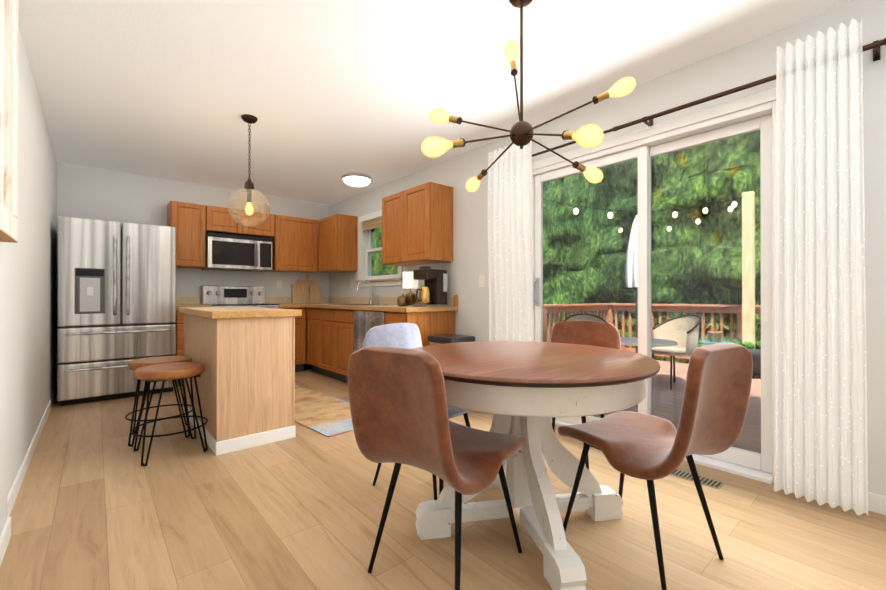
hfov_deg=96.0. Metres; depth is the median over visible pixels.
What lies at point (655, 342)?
bistro table
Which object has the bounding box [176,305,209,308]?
countertop
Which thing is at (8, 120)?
framed artwork
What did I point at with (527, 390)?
dining table
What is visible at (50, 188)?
wall
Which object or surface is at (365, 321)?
dishwasher
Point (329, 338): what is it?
base cabinet
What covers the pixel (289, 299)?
backsplash
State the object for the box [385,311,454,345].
base cabinet
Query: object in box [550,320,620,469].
chair
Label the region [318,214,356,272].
upper cabinet
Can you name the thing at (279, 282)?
outlet
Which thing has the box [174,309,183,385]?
base cabinet
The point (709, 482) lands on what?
floor vent
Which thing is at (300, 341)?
base cabinet
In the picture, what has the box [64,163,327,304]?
wall
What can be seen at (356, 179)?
flush ceiling light
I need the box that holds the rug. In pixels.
[295,385,352,436]
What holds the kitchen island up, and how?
on the floor
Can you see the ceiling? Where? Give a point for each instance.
(328, 94)
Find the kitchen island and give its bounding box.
[183,314,295,455]
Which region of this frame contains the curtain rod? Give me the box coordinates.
[532,37,885,156]
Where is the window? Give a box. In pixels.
[355,210,402,286]
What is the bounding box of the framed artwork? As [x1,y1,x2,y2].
[0,0,17,242]
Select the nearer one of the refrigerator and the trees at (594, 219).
the refrigerator
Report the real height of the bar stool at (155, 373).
0.554 m
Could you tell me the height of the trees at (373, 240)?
7.694 m
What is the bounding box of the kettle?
[397,294,409,305]
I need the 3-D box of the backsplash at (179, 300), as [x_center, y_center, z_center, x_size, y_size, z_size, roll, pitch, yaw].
[-2.813,0.061,5.335,1.443,0.099,0.019,0,0,-41]
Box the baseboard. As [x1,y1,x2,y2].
[0,400,885,566]
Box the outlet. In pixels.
[277,280,281,287]
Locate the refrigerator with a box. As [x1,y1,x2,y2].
[57,216,175,405]
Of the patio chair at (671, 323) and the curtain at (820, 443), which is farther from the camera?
the patio chair at (671, 323)
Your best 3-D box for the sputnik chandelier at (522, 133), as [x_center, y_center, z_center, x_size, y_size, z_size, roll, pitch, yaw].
[0.361,-0.973,1.910,1.147,0.908,1.066,0,0,-41]
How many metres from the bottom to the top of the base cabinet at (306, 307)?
0.870 m
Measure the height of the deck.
2.090 m
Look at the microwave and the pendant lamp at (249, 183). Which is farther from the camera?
the microwave
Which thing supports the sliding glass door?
attached to the wall at (754, 60)
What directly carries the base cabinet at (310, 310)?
on the floor
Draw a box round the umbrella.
[626,215,637,352]
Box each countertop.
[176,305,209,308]
[178,306,301,317]
[279,305,305,308]
[287,303,457,310]
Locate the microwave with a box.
[201,233,272,271]
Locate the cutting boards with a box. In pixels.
[292,275,322,303]
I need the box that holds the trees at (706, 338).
[618,329,708,347]
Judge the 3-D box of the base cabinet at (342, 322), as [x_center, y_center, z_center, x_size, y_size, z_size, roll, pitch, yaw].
[-0.925,0.585,4.796,0.607,0.870,0.519,0,0,-41]
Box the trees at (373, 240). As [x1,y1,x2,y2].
[371,227,397,275]
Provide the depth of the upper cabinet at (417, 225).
4.04 m
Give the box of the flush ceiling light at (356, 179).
[342,173,371,186]
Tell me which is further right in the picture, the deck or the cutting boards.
the deck
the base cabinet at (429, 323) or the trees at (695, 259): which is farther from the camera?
the trees at (695, 259)
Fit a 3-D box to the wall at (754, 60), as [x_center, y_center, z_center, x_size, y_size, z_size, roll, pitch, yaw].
[0.919,-0.204,3.262,0.150,2.440,8.356,0,0,-41]
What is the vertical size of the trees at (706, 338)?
2.046 m
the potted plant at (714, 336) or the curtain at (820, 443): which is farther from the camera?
the potted plant at (714, 336)
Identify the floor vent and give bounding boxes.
[670,469,723,489]
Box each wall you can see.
[0,25,63,534]
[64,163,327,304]
[328,0,885,495]
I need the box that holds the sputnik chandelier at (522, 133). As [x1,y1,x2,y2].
[421,0,635,191]
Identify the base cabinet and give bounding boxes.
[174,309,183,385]
[295,309,305,371]
[306,307,306,363]
[307,307,314,371]
[315,307,330,376]
[331,307,353,382]
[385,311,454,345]
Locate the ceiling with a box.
[18,0,853,205]
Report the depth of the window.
5.40 m
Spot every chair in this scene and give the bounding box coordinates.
[347,346,525,589]
[364,323,469,499]
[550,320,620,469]
[558,343,752,589]
[564,313,607,322]
[652,314,700,389]
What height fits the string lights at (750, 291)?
2.583 m
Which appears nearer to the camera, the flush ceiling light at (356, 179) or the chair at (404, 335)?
the chair at (404, 335)
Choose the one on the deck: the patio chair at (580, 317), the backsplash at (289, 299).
the patio chair at (580, 317)
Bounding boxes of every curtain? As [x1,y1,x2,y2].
[488,141,533,341]
[774,18,867,514]
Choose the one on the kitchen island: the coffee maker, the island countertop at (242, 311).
the island countertop at (242, 311)
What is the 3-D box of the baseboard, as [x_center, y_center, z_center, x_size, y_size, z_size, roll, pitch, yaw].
[-0.012,0.970,1.879,3.069,0.085,7.200,0,0,-41]
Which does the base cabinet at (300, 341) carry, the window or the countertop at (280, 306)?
the countertop at (280, 306)
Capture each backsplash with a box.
[176,297,285,304]
[287,297,326,302]
[327,295,454,306]
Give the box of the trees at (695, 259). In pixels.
[606,130,760,363]
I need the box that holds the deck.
[543,303,760,452]
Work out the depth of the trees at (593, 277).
9.69 m
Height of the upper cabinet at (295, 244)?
0.760 m
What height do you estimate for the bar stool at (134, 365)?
0.554 m
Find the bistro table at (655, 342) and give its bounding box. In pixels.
[620,337,676,346]
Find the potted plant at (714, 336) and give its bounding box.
[698,324,732,344]
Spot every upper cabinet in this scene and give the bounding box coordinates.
[167,201,317,272]
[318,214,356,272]
[382,182,452,265]
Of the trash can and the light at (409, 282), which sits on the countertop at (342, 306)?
the light at (409, 282)
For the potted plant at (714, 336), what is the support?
on the deck
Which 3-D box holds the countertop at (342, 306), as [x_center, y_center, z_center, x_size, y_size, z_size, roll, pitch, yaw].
[-1.059,0.129,4.927,0.637,0.038,2.938,0,0,-41]
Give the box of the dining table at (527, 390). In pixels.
[413,341,660,589]
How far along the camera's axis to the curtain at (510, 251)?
3.31 m
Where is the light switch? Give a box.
[479,275,484,286]
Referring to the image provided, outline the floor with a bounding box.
[0,364,885,589]
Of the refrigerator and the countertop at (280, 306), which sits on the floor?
the refrigerator
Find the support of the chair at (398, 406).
on the floor
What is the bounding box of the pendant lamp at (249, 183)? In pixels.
[227,114,269,226]
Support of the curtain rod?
attached to the wall at (754, 60)
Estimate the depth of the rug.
3.44 m
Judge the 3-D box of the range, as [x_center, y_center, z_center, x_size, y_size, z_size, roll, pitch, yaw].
[-2.569,0.443,5.075,0.756,1.155,0.696,0,0,-41]
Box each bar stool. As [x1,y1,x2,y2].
[125,356,194,446]
[131,362,207,465]
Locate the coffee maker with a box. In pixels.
[412,266,447,306]
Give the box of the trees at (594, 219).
[543,160,634,330]
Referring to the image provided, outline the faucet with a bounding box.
[356,280,379,304]
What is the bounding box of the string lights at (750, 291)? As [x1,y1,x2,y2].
[543,191,760,378]
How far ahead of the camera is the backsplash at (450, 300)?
5.30 m
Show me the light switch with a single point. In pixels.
(481, 281)
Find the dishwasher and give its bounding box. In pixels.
[352,310,385,351]
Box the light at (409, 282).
[403,272,417,304]
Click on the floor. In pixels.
(97, 506)
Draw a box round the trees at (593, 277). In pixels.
[543,179,600,338]
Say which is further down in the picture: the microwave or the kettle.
the kettle
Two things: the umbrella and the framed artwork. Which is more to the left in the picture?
the framed artwork
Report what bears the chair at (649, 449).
on the floor
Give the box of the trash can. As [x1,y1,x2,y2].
[428,334,474,344]
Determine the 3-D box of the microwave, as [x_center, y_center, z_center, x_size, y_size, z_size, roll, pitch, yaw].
[-2.660,-0.550,5.183,0.756,0.428,0.452,0,0,-41]
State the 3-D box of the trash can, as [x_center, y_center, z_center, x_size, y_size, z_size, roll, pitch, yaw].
[0.086,0.693,3.671,0.300,0.648,0.370,0,0,-41]
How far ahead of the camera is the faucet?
5.11 m
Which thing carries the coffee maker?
on the countertop at (342, 306)
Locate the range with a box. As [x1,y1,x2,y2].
[202,285,278,307]
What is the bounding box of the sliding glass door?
[532,88,775,483]

